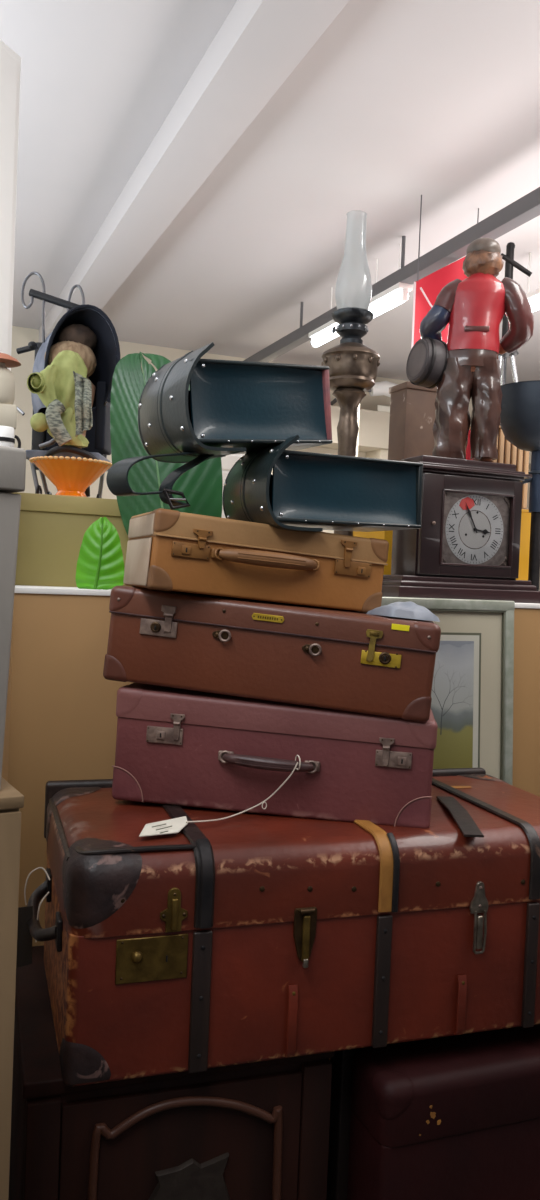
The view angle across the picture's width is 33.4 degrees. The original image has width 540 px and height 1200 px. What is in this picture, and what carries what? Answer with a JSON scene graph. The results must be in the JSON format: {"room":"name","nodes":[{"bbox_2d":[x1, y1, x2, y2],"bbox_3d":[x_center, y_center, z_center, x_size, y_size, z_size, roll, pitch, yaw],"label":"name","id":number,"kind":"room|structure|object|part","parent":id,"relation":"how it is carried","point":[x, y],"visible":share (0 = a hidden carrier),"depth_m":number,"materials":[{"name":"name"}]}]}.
{"room":"second-hand shop","nodes":[
{"label":"second-hand shop","id":0,"kind":"room"},
{"bbox_2d":[0,0,539,385],"bbox_3d":[1.929,-1.496,2.510,10.600,0.060,8.478,2,2,-22],"label":"ceiling","id":1,"kind":"structure","parent":0,"point":[395,103],"depth_m":3.17,"materials":[{"name":"paint"}]},
{"bbox_2d":[38,0,348,342],"bbox_3d":[0.245,-1.460,1.751,0.184,0.110,8.358,2,2,-22],"label":"beam","id":2,"kind":"structure","parent":1,"relation":"attached to","point":[259,44],"depth_m":2.77,"materials":[{"name":"grey paint"}]},
{"bbox_2d":[308,279,345,347],"bbox_3d":[0.306,-1.438,4.476,0.070,0.282,0.386,2,2,-22],"label":"fluorescent light","id":3,"kind":"object","parent":1,"relation":"hanging from","point":[322,334],"visible":0.52,"depth_m":4.51,"materials":[{"name":"white paint"}]},
{"bbox_2d":[356,244,412,317],"bbox_3d":[0.495,-1.419,4.017,0.070,0.282,0.447,2,2,-22],"label":"fluorescent light","id":4,"kind":"object","parent":1,"relation":"hanging from","point":[397,294],"visible":0.6,"depth_m":3.91,"materials":[{"name":"white paint"}]},
{"bbox_3d":[0.487,-1.453,4.124,0.005,0.220,0.005,2,1,0],"label":"drop rod","id":5,"kind":"part","parent":4,"relation":"part of","materials":[{"name":"white paint"}]},
{"bbox_3d":[0.566,-1.445,3.933,0.005,0.220,0.005,1,2,-45],"label":"drop rod","id":6,"kind":"part","parent":4,"relation":"part of","materials":[{"name":"white paint"}]},
{"bbox_2d":[244,187,539,362],"bbox_3d":[0.712,-1.433,3.495,0.060,0.210,4.821,2,2,-22],"label":"rail","id":7,"kind":"object","parent":1,"relation":"hanging from","point":[526,208],"visible":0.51,"depth_m":3.60,"materials":[{"name":"grey metal"}]},
{"bbox_3d":[0.168,-1.512,4.814,0.015,0.160,0.015,1,2,-45],"label":"drop rod","id":8,"kind":"part","parent":7,"relation":"part of","materials":[{"name":"grey metal"}]},
{"bbox_3d":[0.569,-1.473,3.845,0.015,0.160,0.015,2,1,0],"label":"drop rod","id":9,"kind":"part","parent":7,"relation":"part of","materials":[{"name":"grey metal"}]},
{"bbox_2d":[411,195,478,348],"bbox_3d":[0.687,-1.222,3.473,0.292,0.632,0.041,2,2,-22],"label":"banner","id":10,"kind":"object","parent":1,"relation":"hanging from","point":[427,289],"visible":0.29,"depth_m":3.46,"materials":[{"name":"fabric"}]},
{"bbox_3d":[0.691,-1.375,3.481,0.264,0.327,0.005,2,2,-22],"label":"hanging cord","id":11,"kind":"part","parent":10,"relation":"part of","materials":[{"name":"grey metal"}]},
{"bbox_2d":[526,253,539,311],"bbox_3d":[1.141,-1.390,3.903,0.072,0.282,0.378,2,2,-22],"label":"fluorescent light","id":12,"kind":"object","parent":1,"relation":"hanging from","point":[533,297],"visible":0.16,"depth_m":3.86,"materials":[{"name":"white paint"}]},
{"bbox_3d":[1.145,-1.423,3.978,0.009,0.220,0.009,1,2,-45],"label":"drop rod","id":13,"kind":"part","parent":12,"relation":"part of","materials":[{"name":"white paint"}]},
{"bbox_2d":[11,326,539,590],"bbox_3d":[0.279,-0.175,6.396,10.600,2.900,0.100,2,2,-22],"label":"wall","id":14,"kind":"structure","parent":0,"point":[21,336],"depth_m":5.63,"materials":[{"name":"paint"}]},
{"bbox_2d":[331,381,397,404],"bbox_3d":[0.667,-1.408,6.179,0.614,0.203,0.171,3,1,9],"label":"security camera","id":15,"kind":"object","parent":14,"relation":"attached to","point":[381,388],"visible":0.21,"depth_m":6.13,"materials":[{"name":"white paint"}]},
{"bbox_2d":[366,449,387,459],"bbox_3d":[0.790,0.119,6.446,0.230,2.350,0.220,2,2,-22],"label":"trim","id":16,"kind":"structure","parent":14,"relation":"attached to","point":[381,453],"depth_m":6.30,"materials":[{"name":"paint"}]},
{"bbox_2d":[377,405,389,412],"bbox_3d":[0.846,-1.209,6.280,0.230,0.276,0.012,2,2,-22],"label":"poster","id":17,"kind":"object","parent":14,"relation":"attached to","point":[379,407],"visible":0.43,"depth_m":6.25,"materials":[{"name":"white paper"}]},
{"bbox_2d":[316,405,530,468],"bbox_3d":[2.459,-1.130,7.063,6.116,0.250,0.260,2,2,-22],"label":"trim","id":18,"kind":"structure","parent":14,"relation":"attached to","point":[373,425],"depth_m":6.20,"materials":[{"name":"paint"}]},
{"bbox_3d":[1.833,1.463,2.527,10.600,0.060,8.358,2,2,-22],"label":"floor","id":19,"kind":"structure","parent":0,"visible":0},
{"bbox_2d":[0,40,20,370],"bbox_3d":[-0.751,0.147,1.613,0.308,2.407,0.460,3,2,22],"label":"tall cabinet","id":20,"kind":"object","parent":19,"relation":"on","point":[10,62],"visible":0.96,"depth_m":1.71,"materials":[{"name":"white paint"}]},
{"bbox_2d":[0,777,23,1199],"bbox_3d":[-0.596,0.796,1.121,0.453,1.147,0.330,1,2,-30],"label":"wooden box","id":21,"kind":"object","parent":19,"relation":"on","point":[11,799],"visible":1,"depth_m":1.08,"materials":[{"name":"brown wood"}]},
{"bbox_3d":[-0.573,0.231,1.107,0.453,0.015,0.330,1,2,-30],"label":"box lid","id":22,"kind":"part","parent":21,"relation":"part of","materials":[{"name":"brown wood"}]},
{"bbox_2d":[0,446,25,788],"bbox_3d":[-0.542,0.015,1.080,0.404,0.416,0.276,1,2,-36],"label":"cabinet","id":23,"kind":"object","parent":21,"relation":"on","point":[12,460],"visible":1,"depth_m":1.09,"materials":[{"name":"grey metal"}]},
{"bbox_2d":[0,403,16,430],"bbox_3d":[-0.398,-0.237,1.301,0.056,0.089,0.038,2,2,-22],"label":"cardboard box","id":24,"kind":"object","parent":23,"relation":"on","point":[8,412],"visible":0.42,"depth_m":1.29,"materials":[{"name":"beige cardboard"}]},
{"bbox_2d":[0,353,20,404],"bbox_3d":[-0.391,-0.319,1.300,0.059,0.075,0.059,2,2,-22],"label":"lamp","id":25,"kind":"object","parent":24,"relation":"on","point":[7,381],"visible":0.96,"depth_m":1.29,"materials":[{"name":"beige"}]},
{"bbox_3d":[-0.390,-0.349,1.300,0.059,0.015,0.059,2,2,-22],"label":"lamp shade","id":26,"kind":"part","parent":25,"relation":"part of","materials":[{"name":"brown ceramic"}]},
{"bbox_2d":[0,426,20,447],"bbox_3d":[-0.353,-0.209,1.198,0.034,0.041,0.030,3,1,15],"label":"mug","id":27,"kind":"object","parent":23,"relation":"on","point":[7,437],"visible":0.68,"depth_m":1.19,"materials":[{"name":"white ceramic"}]},
{"bbox_3d":[-0.338,-0.208,1.205,0.009,0.026,0.004,2,2,-22],"label":"mug handle","id":28,"kind":"part","parent":27,"relation":"part of","materials":[{"name":"black metal"}]},
{"bbox_3d":[-0.536,-0.167,1.078,0.404,0.052,0.270,1,2,-36],"label":"chest lid","id":29,"kind":"part","parent":23,"relation":"part of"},
{"bbox_2d":[8,945,334,1199],"bbox_3d":[-0.217,1.046,1.657,0.501,0.652,0.523,2,1,-18],"label":"base cabinet","id":30,"kind":"object","parent":19,"relation":"on","point":[259,1130],"visible":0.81,"depth_m":1.42,"materials":[{"name":"brown wood"}]},
{"bbox_3d":[-0.143,1.054,1.428,0.385,0.572,0.016,2,1,-18],"label":"door","id":31,"kind":"part","parent":30,"relation":"part of","materials":[{"name":"brown wood"}]},
{"bbox_3d":[-0.133,1.029,1.416,0.312,0.504,0.014,2,1,-18],"label":"arch moulding","id":32,"kind":"part","parent":30,"relation":"part of","materials":[{"name":"brown wood"}]},
{"bbox_2d":[27,768,539,1085],"bbox_3d":[0.084,0.552,1.681,1.037,0.359,0.489,2,1,-18],"label":"trunk","id":33,"kind":"object","parent":30,"relation":"on","point":[246,937],"visible":0.99,"depth_m":1.45,"materials":[{"name":"red leather"}]},
{"bbox_2d":[16,867,50,967],"bbox_3d":[-0.399,0.540,1.523,0.052,0.169,0.024,2,2,-22],"label":"label","id":34,"kind":"object","parent":33,"relation":"hanging from","point":[24,938],"visible":0.87,"depth_m":1.53,"materials":[{"name":"beige paper"}]},
{"bbox_3d":[-0.388,0.537,1.536,0.049,0.044,0.236,2,1,-18],"label":"handle","id":35,"kind":"part","parent":33,"relation":"part of","materials":[{"name":"black leather"}]},
{"bbox_3d":[-0.371,0.418,1.726,0.110,0.110,0.110,2,1,-18],"label":"lid corner","id":36,"kind":"part","parent":33,"relation":"part of","materials":[{"name":"leather"}]},
{"bbox_3d":[-0.260,0.431,1.383,0.110,0.110,0.110,2,1,-18],"label":"lid corner","id":37,"kind":"part","parent":33,"relation":"part of","materials":[{"name":"leather"}]},
{"bbox_3d":[-0.178,0.542,1.360,0.109,0.067,0.004,2,1,-18],"label":"lock plate","id":38,"kind":"part","parent":33,"relation":"part of","materials":[{"name":"gold metal"}]},
{"bbox_2d":[112,683,437,827],"bbox_3d":[0.017,0.276,1.714,0.574,0.206,0.330,4,2,7],"label":"suitcase","id":39,"kind":"object","parent":33,"relation":"on","point":[175,746],"visible":0.99,"depth_m":1.59,"materials":[{"name":"red leather"}]},
{"bbox_3d":[-0.252,0.184,1.642,0.049,0.053,0.049,4,2,7],"label":"lid corner","id":40,"kind":"part","parent":39,"relation":"part of","materials":[{"name":"red leather"}]},
{"bbox_3d":[-0.189,0.242,1.612,0.066,0.028,0.006,4,2,7],"label":"lock plate","id":41,"kind":"part","parent":39,"relation":"part of","materials":[{"name":"silver metal"}]},
{"bbox_2d":[139,755,300,836],"bbox_3d":[-0.089,0.319,1.503,0.290,0.114,0.081,2,2,-29],"label":"price tag","id":42,"kind":"object","parent":39,"relation":"hanging from","point":[175,825],"visible":1,"depth_m":1.48,"materials":[{"name":"paper"}]},
{"bbox_3d":[-0.078,0.277,1.596,0.028,0.018,0.008,4,2,7],"label":"handle mount","id":43,"kind":"part","parent":39,"relation":"part of","materials":[{"name":"silver metal"}]},
{"bbox_3d":[-0.005,0.284,1.567,0.160,0.023,0.032,4,2,7],"label":"handle","id":44,"kind":"part","parent":39,"relation":"part of","materials":[{"name":"leather"}]},
{"bbox_2d":[103,586,440,721],"bbox_3d":[0.014,0.090,1.715,0.597,0.213,0.302,2,1,8],"label":"suitcase","id":45,"kind":"object","parent":39,"relation":"on","point":[322,657],"visible":1,"depth_m":1.58,"materials":[{"name":"brown leather"}]},
{"bbox_3d":[-0.263,-0.002,1.630,0.047,0.047,0.047,7,2,8],"label":"lid corner","id":46,"kind":"part","parent":45,"relation":"part of","materials":[{"name":"brown leather"}]},
{"bbox_3d":[-0.198,0.050,1.601,0.067,0.028,0.006,7,2,8],"label":"lock plate","id":47,"kind":"part","parent":45,"relation":"part of","materials":[{"name":"silver metal"}]},
{"bbox_3d":[-0.086,0.062,1.585,0.032,0.016,0.005,7,2,8],"label":"handle mount","id":48,"kind":"part","parent":45,"relation":"part of","materials":[{"name":"brown metal"}]},
{"bbox_2d":[123,508,388,612],"bbox_3d":[-0.026,-0.069,1.706,0.458,0.171,0.282,2,1,-20],"label":"suitcase","id":49,"kind":"object","parent":45,"relation":"on","point":[168,550],"visible":0.94,"depth_m":1.60,"materials":[{"name":"brown leather"}]},
{"bbox_3d":[-0.236,-0.135,1.647,0.004,0.038,0.216,6,0,-20],"label":"faded lid","id":50,"kind":"part","parent":49,"relation":"part of","materials":[{"name":"beige leather"}]},
{"bbox_3d":[-0.182,-0.136,1.559,0.042,0.042,0.042,6,0,-20],"label":"lid corner","id":51,"kind":"part","parent":49,"relation":"part of","materials":[{"name":"brown leather"}]},
{"bbox_3d":[-0.137,-0.086,1.557,0.067,0.025,0.006,6,0,-20],"label":"lock plate","id":52,"kind":"part","parent":49,"relation":"part of","materials":[{"name":"brown metal"}]},
{"bbox_3d":[-0.089,-0.080,1.573,0.028,0.018,0.008,6,0,-20],"label":"handle mount","id":53,"kind":"part","parent":49,"relation":"part of","materials":[{"name":"brown metal"}]},
{"bbox_2d":[106,342,332,509],"bbox_3d":[-0.110,-0.299,1.652,0.410,0.288,0.218,2,2,-30],"label":"coal scuttle","id":54,"kind":"object","parent":49,"relation":"on","point":[229,407],"visible":0.99,"depth_m":1.59,"materials":[{"name":"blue metal"}]},
{"bbox_3d":[-0.060,-0.420,1.676,0.278,0.008,0.204,-5,5,-29],"label":"panel","id":55,"kind":"part","parent":54,"relation":"part of","materials":[{"name":"black metal"}]},
{"bbox_3d":[-0.054,-0.286,1.687,0.278,0.007,0.204,-5,5,-29],"label":"panel","id":56,"kind":"part","parent":54,"relation":"part of","materials":[{"name":"black metal"}]},
{"bbox_3d":[0.059,-0.364,1.747,0.010,0.132,0.203,-5,5,-29],"label":"panel","id":57,"kind":"part","parent":54,"relation":"part of","materials":[{"name":"metal"}]},
{"bbox_3d":[-0.027,-0.115,1.724,0.446,0.046,0.242,6,0,-20],"label":"lid","id":58,"kind":"part","parent":49,"relation":"part of","materials":[{"name":"brown leather"}]},
{"bbox_3d":[0.000,-0.071,1.584,0.185,0.027,0.036,6,0,-20],"label":"handle","id":59,"kind":"part","parent":49,"relation":"part of","materials":[{"name":"brown leather"}]},
{"bbox_2d":[222,435,422,531],"bbox_3d":[0.095,-0.210,1.731,0.335,0.171,0.228,1,2,-22],"label":"coal scuttle","id":60,"kind":"object","parent":49,"relation":"on","point":[305,491],"visible":0.86,"depth_m":1.65,"materials":[{"name":"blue metal"}]},
{"bbox_3d":[0.111,-0.263,1.738,0.302,0.008,0.214,2,2,-22],"label":"panel","id":61,"kind":"part","parent":60,"relation":"part of","materials":[{"name":"black metal"}]},
{"bbox_3d":[0.107,-0.145,1.742,0.302,0.007,0.214,1,2,-22],"label":"panel","id":62,"kind":"part","parent":60,"relation":"part of","materials":[{"name":"metal"}]},
{"bbox_3d":[0.244,-0.201,1.796,0.010,0.116,0.213,1,2,-22],"label":"panel","id":63,"kind":"part","parent":60,"relation":"part of","materials":[{"name":"black metal"}]},
{"bbox_3d":[0.153,-0.058,1.663,0.073,0.027,0.006,6,0,-20],"label":"lock plate","id":64,"kind":"part","parent":49,"relation":"part of","materials":[{"name":"brown metal"}]},
{"bbox_3d":[0.199,-0.094,1.698,0.042,0.042,0.042,6,0,-20],"label":"lid corner","id":65,"kind":"part","parent":49,"relation":"part of","materials":[{"name":"brown leather"}]},
{"bbox_3d":[-0.003,0.031,1.573,0.058,0.012,0.004,7,2,8],"label":"name plate","id":66,"kind":"part","parent":45,"relation":"part of","materials":[{"name":"gold metal"}]},
{"bbox_3d":[0.021,0.030,1.718,0.586,0.047,0.292,7,2,8],"label":"lid","id":67,"kind":"part","parent":45,"relation":"part of","materials":[{"name":"brown leather"}]},
{"bbox_3d":[0.071,0.085,1.564,0.032,0.016,0.005,7,2,8],"label":"handle mount","id":68,"kind":"part","parent":45,"relation":"part of","materials":[{"name":"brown metal"}]},
{"bbox_3d":[0.191,0.102,1.548,0.068,0.023,0.006,7,2,8],"label":"lock plate","id":69,"kind":"part","parent":45,"relation":"part of","materials":[{"name":"gold metal"}]},
{"bbox_2d":[366,601,439,621],"bbox_3d":[0.247,0.020,1.658,0.110,0.035,0.100,2,2,-22],"label":"folded cloth","id":70,"kind":"object","parent":45,"relation":"on","point":[409,609],"visible":0.99,"depth_m":1.62,"materials":[{"name":"white fabric"}]},
{"bbox_3d":[0.271,0.062,1.558,0.047,0.047,0.047,7,2,8],"label":"lid corner","id":71,"kind":"part","parent":45,"relation":"part of","materials":[{"name":"brown leather"}]},
{"bbox_3d":[0.024,0.205,1.730,0.572,0.061,0.292,4,2,7],"label":"lid","id":72,"kind":"part","parent":39,"relation":"part of","materials":[{"name":"red leather"}]},
{"bbox_3d":[0.074,0.291,1.576,0.028,0.018,0.008,4,2,7],"label":"handle mount","id":73,"kind":"part","parent":39,"relation":"part of","materials":[{"name":"metal"}]},
{"bbox_3d":[0.214,0.276,1.560,0.062,0.028,0.006,4,2,7],"label":"lock plate","id":74,"kind":"part","parent":39,"relation":"part of","materials":[{"name":"silver metal"}]},
{"bbox_3d":[0.267,0.231,1.575,0.049,0.048,0.049,4,2,7],"label":"lid corner","id":75,"kind":"part","parent":39,"relation":"part of","materials":[{"name":"red leather"}]},
{"bbox_3d":[0.105,0.446,1.692,0.992,0.121,0.467,2,1,-18],"label":"lid","id":76,"kind":"part","parent":33,"relation":"part of","materials":[{"name":"red leather"}]},
{"bbox_3d":[0.057,0.537,1.426,0.012,0.074,0.007,2,1,-18],"label":"clasp lever","id":77,"kind":"part","parent":33,"relation":"part of","materials":[{"name":"gold metal"}]},
{"bbox_3d":[0.355,0.564,1.527,0.012,0.057,0.009,2,1,-18],"label":"clasp lever","id":78,"kind":"part","parent":33,"relation":"part of","materials":[{"name":"silver metal"}]},
{"bbox_3d":[0.471,0.445,2.001,0.110,0.110,0.110,2,1,-18],"label":"lid corner","id":79,"kind":"part","parent":33,"relation":"part of","materials":[{"name":"leather"}]},
{"bbox_2d":[221,454,243,517],"bbox_3d":[-0.268,0.400,3.371,0.271,1.855,0.400,2,2,-22],"label":"drawers","id":80,"kind":"object","parent":19,"relation":"on","point":[228,461],"visible":0.02,"depth_m":3.17,"materials":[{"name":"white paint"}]},
{"bbox_3d":[-0.160,-0.425,3.169,0.251,0.052,0.008,2,2,-22],"label":"drawer","id":81,"kind":"part","parent":80,"relation":"part of","materials":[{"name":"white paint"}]},
{"bbox_3d":[-0.157,-0.485,3.168,0.251,0.052,0.008,2,2,-22],"label":"drawer","id":82,"kind":"part","parent":80,"relation":"part of","materials":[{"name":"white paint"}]},
{"bbox_2d":[1,585,539,1059],"bbox_3d":[0.180,0.675,2.539,1.887,1.381,0.769,2,2,-22],"label":"partition","id":83,"kind":"object","parent":19,"relation":"on","point":[61,719],"visible":0.11,"depth_m":1.86,"materials":[{"name":"beige paint"}]},
{"bbox_2d":[14,492,128,586],"bbox_3d":[-0.465,-0.140,2.320,0.454,0.207,0.510,2,2,-22],"label":"storage box","id":84,"kind":"object","parent":83,"relation":"on","point":[52,528],"visible":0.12,"depth_m":2.04,"materials":[{"name":"beige cardboard"}]},
{"bbox_2d":[16,271,120,497],"bbox_3d":[-0.518,-0.551,2.368,0.295,0.609,0.293,2,1,0],"label":"pushchair","id":85,"kind":"object","parent":84,"relation":"on","point":[106,351],"visible":0.48,"depth_m":2.33,"materials":[{"name":"grey fabric"}]},
{"bbox_3d":[-0.651,-0.492,2.342,0.028,0.025,0.009,3,1,13],"label":"brake lever","id":86,"kind":"part","parent":85,"relation":"part of","materials":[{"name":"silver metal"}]},
{"bbox_3d":[-0.620,-0.768,2.358,0.067,0.183,0.008,2,1,0],"label":"curled handle","id":87,"kind":"part","parent":85,"relation":"part of","materials":[{"name":"grey metal"}]},
{"bbox_3d":[-0.598,-0.319,2.284,0.055,0.115,0.011,4,2,42],"label":"leg","id":88,"kind":"part","parent":85,"relation":"part of","materials":[{"name":"grey metal"}]},
{"bbox_3d":[-0.636,-0.536,2.496,0.036,0.348,0.035,2,1,0],"label":"panel","id":89,"kind":"part","parent":85,"relation":"part of","materials":[{"name":"grey fabric"}]},
{"bbox_3d":[-0.612,-0.329,2.429,0.048,0.127,0.011,1,2,-33],"label":"leg","id":90,"kind":"part","parent":85,"relation":"part of","materials":[{"name":"grey metal"}]},
{"bbox_2d":[27,324,96,447],"bbox_3d":[-0.516,-0.545,2.276,0.166,0.334,0.196,2,1,0],"label":"doll","id":91,"kind":"object","parent":85,"relation":"in","point":[64,386],"visible":1,"depth_m":2.22,"materials":[{"name":"green fabric"}]},
{"bbox_3d":[-0.530,-0.370,2.400,0.192,0.023,0.225,2,1,0],"label":"seat","id":92,"kind":"part","parent":85,"relation":"part of","materials":[{"name":"grey fabric"}]},
{"bbox_3d":[-0.534,-0.522,2.497,0.169,0.312,0.025,2,1,0],"label":"seat","id":93,"kind":"part","parent":85,"relation":"part of","materials":[{"name":"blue fabric"}]},
{"bbox_2d":[31,304,120,413],"bbox_3d":[-0.518,-0.618,2.362,0.187,0.257,0.299,2,2,-22],"label":"hood","id":94,"kind":"object","parent":85,"relation":"attached to","point":[106,351],"depth_m":2.32,"materials":[{"name":"black fabric"}]},
{"bbox_3d":[-0.505,-0.751,2.358,0.055,0.152,0.008,2,1,0],"label":"curled handle","id":95,"kind":"part","parent":85,"relation":"part of","materials":[{"name":"grey metal"}]},
{"bbox_3d":[-0.448,-0.308,2.285,0.059,0.095,0.025,1,2,-39],"label":"curved arm","id":96,"kind":"part","parent":85,"relation":"part of","materials":[{"name":"black metal"}]},
{"bbox_3d":[-0.453,-0.329,2.429,0.011,0.128,0.037,1,2,-38],"label":"leg","id":97,"kind":"part","parent":85,"relation":"part of","materials":[{"name":"grey metal"}]},
{"bbox_3d":[-0.439,-0.478,2.380,0.026,0.177,0.110,2,1,0],"label":"panel","id":98,"kind":"part","parent":85,"relation":"part of","materials":[{"name":"blue fabric"}]},
{"bbox_2d":[29,456,111,496],"bbox_3d":[-0.477,-0.286,2.162,0.200,0.093,0.200,2,2,-22],"label":"glass bowl","id":99,"kind":"object","parent":84,"relation":"on","point":[72,476],"visible":0.9,"depth_m":2.11,"materials":[{"name":"orange glass"}]},
{"bbox_2d":[76,517,123,589],"bbox_3d":[-0.361,-0.100,1.920,0.104,0.158,0.039,2,1,0],"label":"leaf","id":100,"kind":"object","parent":83,"relation":"on","point":[100,563],"visible":0.98,"depth_m":1.92,"materials":[{"name":"green plant"}]},
{"bbox_2d":[110,352,222,534],"bbox_3d":[-0.238,-0.294,2.046,0.263,0.548,0.057,3,1,11],"label":"leaf","id":101,"kind":"object","parent":83,"relation":"on","point":[201,485],"visible":0.36,"depth_m":2.04,"materials":[{"name":"green plant"}]},
{"bbox_2d":[321,210,379,535],"bbox_3d":[0.216,-0.533,2.471,0.199,1.040,0.199,2,2,-22],"label":"oil lamp","id":102,"kind":"object","parent":83,"relation":"on","point":[353,366],"visible":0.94,"depth_m":2.44,"materials":[{"name":"gold metal"}]},
{"bbox_3d":[0.225,-0.742,2.466,0.116,0.090,0.115,2,2,-22],"label":"burner","id":103,"kind":"part","parent":102,"relation":"part of","materials":[{"name":"black metal"}]},
{"bbox_2d":[353,509,530,580],"bbox_3d":[0.497,-0.147,2.765,0.512,0.276,0.306,2,2,-22],"label":"box","id":104,"kind":"object","parent":83,"relation":"on","point":[525,515],"visible":0.02,"depth_m":2.71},
{"bbox_2d":[388,381,436,460],"bbox_3d":[0.449,-0.477,2.818,0.133,0.378,0.110,2,2,-22],"label":"wooden box","id":105,"kind":"object","parent":104,"relation":"on","point":[412,407],"visible":0.64,"depth_m":2.77,"materials":[{"name":"brown paint"}]},
{"bbox_3d":[0.456,-0.656,2.814,0.133,0.020,0.110,2,2,-22],"label":"box lid","id":106,"kind":"part","parent":105,"relation":"part of","materials":[{"name":"brown paint"}]},
{"bbox_2d":[466,430,470,459],"bbox_3d":[0.592,-0.393,2.686,0.025,0.228,0.025,2,2,-22],"label":"bottle","id":107,"kind":"object","parent":104,"relation":"on","point":[468,451],"visible":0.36,"depth_m":2.68,"materials":[{"name":"red"}]},
{"bbox_2d":[466,426,528,509],"bbox_3d":[0.701,-0.410,2.847,0.176,0.262,0.172,2,2,-22],"label":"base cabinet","id":108,"kind":"object","parent":104,"relation":"on","point":[508,453],"visible":0.09,"depth_m":2.78,"materials":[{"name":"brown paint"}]},
{"bbox_2d":[497,242,531,384],"bbox_3d":[0.763,-0.835,2.864,0.112,0.591,0.098,2,1,0],"label":"tripod stand","id":109,"kind":"object","parent":108,"relation":"on","point":[510,263],"visible":0.55,"depth_m":2.84,"materials":[{"name":"black metal"}]},
{"bbox_3d":[0.718,-0.662,2.841,0.016,0.241,0.044,3,2,40],"label":"leg","id":110,"kind":"part","parent":109,"relation":"part of","materials":[{"name":"silver metal"}]},
{"bbox_3d":[0.749,-0.662,2.892,0.017,0.242,0.051,3,1,18],"label":"leg","id":111,"kind":"part","parent":109,"relation":"part of","materials":[{"name":"silver metal"}]},
{"bbox_3d":[0.781,-0.660,2.841,0.062,0.243,0.016,3,2,25],"label":"leg","id":112,"kind":"part","parent":109,"relation":"part of","materials":[{"name":"silver metal"}]},
{"bbox_2d":[381,597,514,784],"bbox_3d":[0.311,0.360,2.114,0.620,0.733,0.064,2,2,-22],"label":"framed picture","id":113,"kind":"object","parent":83,"relation":"attached to","point":[472,692],"visible":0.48,"depth_m":2.19,"materials":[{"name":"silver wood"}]},
{"bbox_2d":[431,641,473,768],"bbox_3d":[0.311,0.341,2.114,0.393,0.492,0.033,2,2,-22],"label":"print","id":114,"kind":"object","parent":113,"relation":"attached to","point":[452,694],"depth_m":2.17,"materials":[{"name":"multicoloured paper"}]},
{"bbox_2d":[381,455,539,602],"bbox_3d":[0.498,-0.183,2.384,0.442,0.367,0.167,2,2,-22],"label":"mantel clock","id":115,"kind":"object","parent":83,"relation":"on","point":[466,545],"visible":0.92,"depth_m":2.33,"materials":[{"name":"brown wood"}]},
{"bbox_3d":[0.502,-0.345,2.384,0.354,0.044,0.153,2,2,-22],"label":"cornice","id":116,"kind":"part","parent":115,"relation":"part of","materials":[{"name":"brown wood"}]},
{"bbox_3d":[0.520,-0.189,2.331,0.306,0.255,0.017,2,2,-22],"label":"door","id":117,"kind":"part","parent":115,"relation":"part of","materials":[{"name":"brown wood"}]},
{"bbox_2d":[406,238,533,461],"bbox_3d":[0.532,-0.659,2.402,0.328,0.593,0.135,2,1,6],"label":"figurine","id":118,"kind":"object","parent":115,"relation":"on","point":[462,369],"visible":0.99,"depth_m":2.36,"materials":[{"name":"brown"}]},
{"bbox_3d":[0.494,-0.504,2.394,0.118,0.259,0.097,2,1,6],"label":"trouser leg","id":119,"kind":"part","parent":118,"relation":"part of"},
{"bbox_3d":[0.564,-0.504,2.391,0.101,0.258,0.097,2,1,6],"label":"trouser leg","id":120,"kind":"part","parent":118,"relation":"part of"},
{"bbox_2d":[500,380,539,590],"bbox_3d":[0.746,-0.292,2.534,0.248,0.596,0.248,2,1,0],"label":"stand","id":121,"kind":"object","parent":83,"relation":"on","point":[520,404],"visible":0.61,"depth_m":2.49,"materials":[{"name":"metal"}]},
{"bbox_2d":[500,380,539,451],"bbox_3d":[0.754,-0.503,2.529,0.248,0.173,0.248,2,1,0],"label":"bowl","id":122,"kind":"object","parent":121,"relation":"on","point":[520,404],"depth_m":2.46,"materials":[{"name":"metal"}]},
{"bbox_3d":[0.700,-0.336,2.533,0.071,0.039,0.025,2,1,0],"label":"knob","id":123,"kind":"part","parent":121,"relation":"part of","materials":[{"name":"metal"}]},
{"bbox_3d":[0.747,-0.129,2.538,0.031,0.243,0.031,2,1,0],"label":"post","id":124,"kind":"part","parent":121,"relation":"part of","materials":[{"name":"black metal"}]},
{"bbox_3d":[0.755,-0.334,2.533,0.045,0.174,0.045,2,1,0],"label":"post","id":125,"kind":"part","parent":121,"relation":"part of","materials":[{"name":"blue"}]},
{"bbox_2d":[355,404,359,456],"bbox_3d":[0.404,0.099,4.734,0.036,2.443,0.032,2,2,-22],"label":"upright","id":126,"kind":"object","parent":19,"relation":"on","point":[358,408],"visible":0.04,"depth_m":4.70,"materials":[{"name":"beige"}]},
{"bbox_2d":[326,1043,393,1199],"bbox_3d":[0.275,1.061,1.838,0.440,0.652,0.340,2,1,-18],"label":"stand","id":127,"kind":"object","parent":19,"relation":"on","point":[340,1105],"visible":0.02,"depth_m":1.61,"materials":[{"name":"brown wood"}]},
{"bbox_3d":[0.134,1.075,1.640,0.050,0.622,0.050,2,1,-18],"label":"leg","id":128,"kind":"part","parent":127,"relation":"part of","materials":[{"name":"brown wood"}]},
{"bbox_2d":[347,1024,539,1199],"bbox_3d":[0.443,1.094,1.624,0.630,0.611,0.146,2,1,-21],"label":"trunk","id":129,"kind":"object","parent":19,"relation":"on","point":[455,1117],"visible":1,"depth_m":1.51,"materials":[{"name":"red leather"}]},
{"bbox_3d":[0.201,0.810,1.478,0.057,0.057,0.057,2,1,-20],"label":"lid corner","id":130,"kind":"part","parent":129,"relation":"part of","materials":[{"name":"red leather"}]},
{"bbox_3d":[0.453,0.841,1.620,0.626,0.100,0.141,2,1,-20],"label":"lid","id":131,"kind":"part","parent":129,"relation":"part of","materials":[{"name":"red leather"}]}
]}

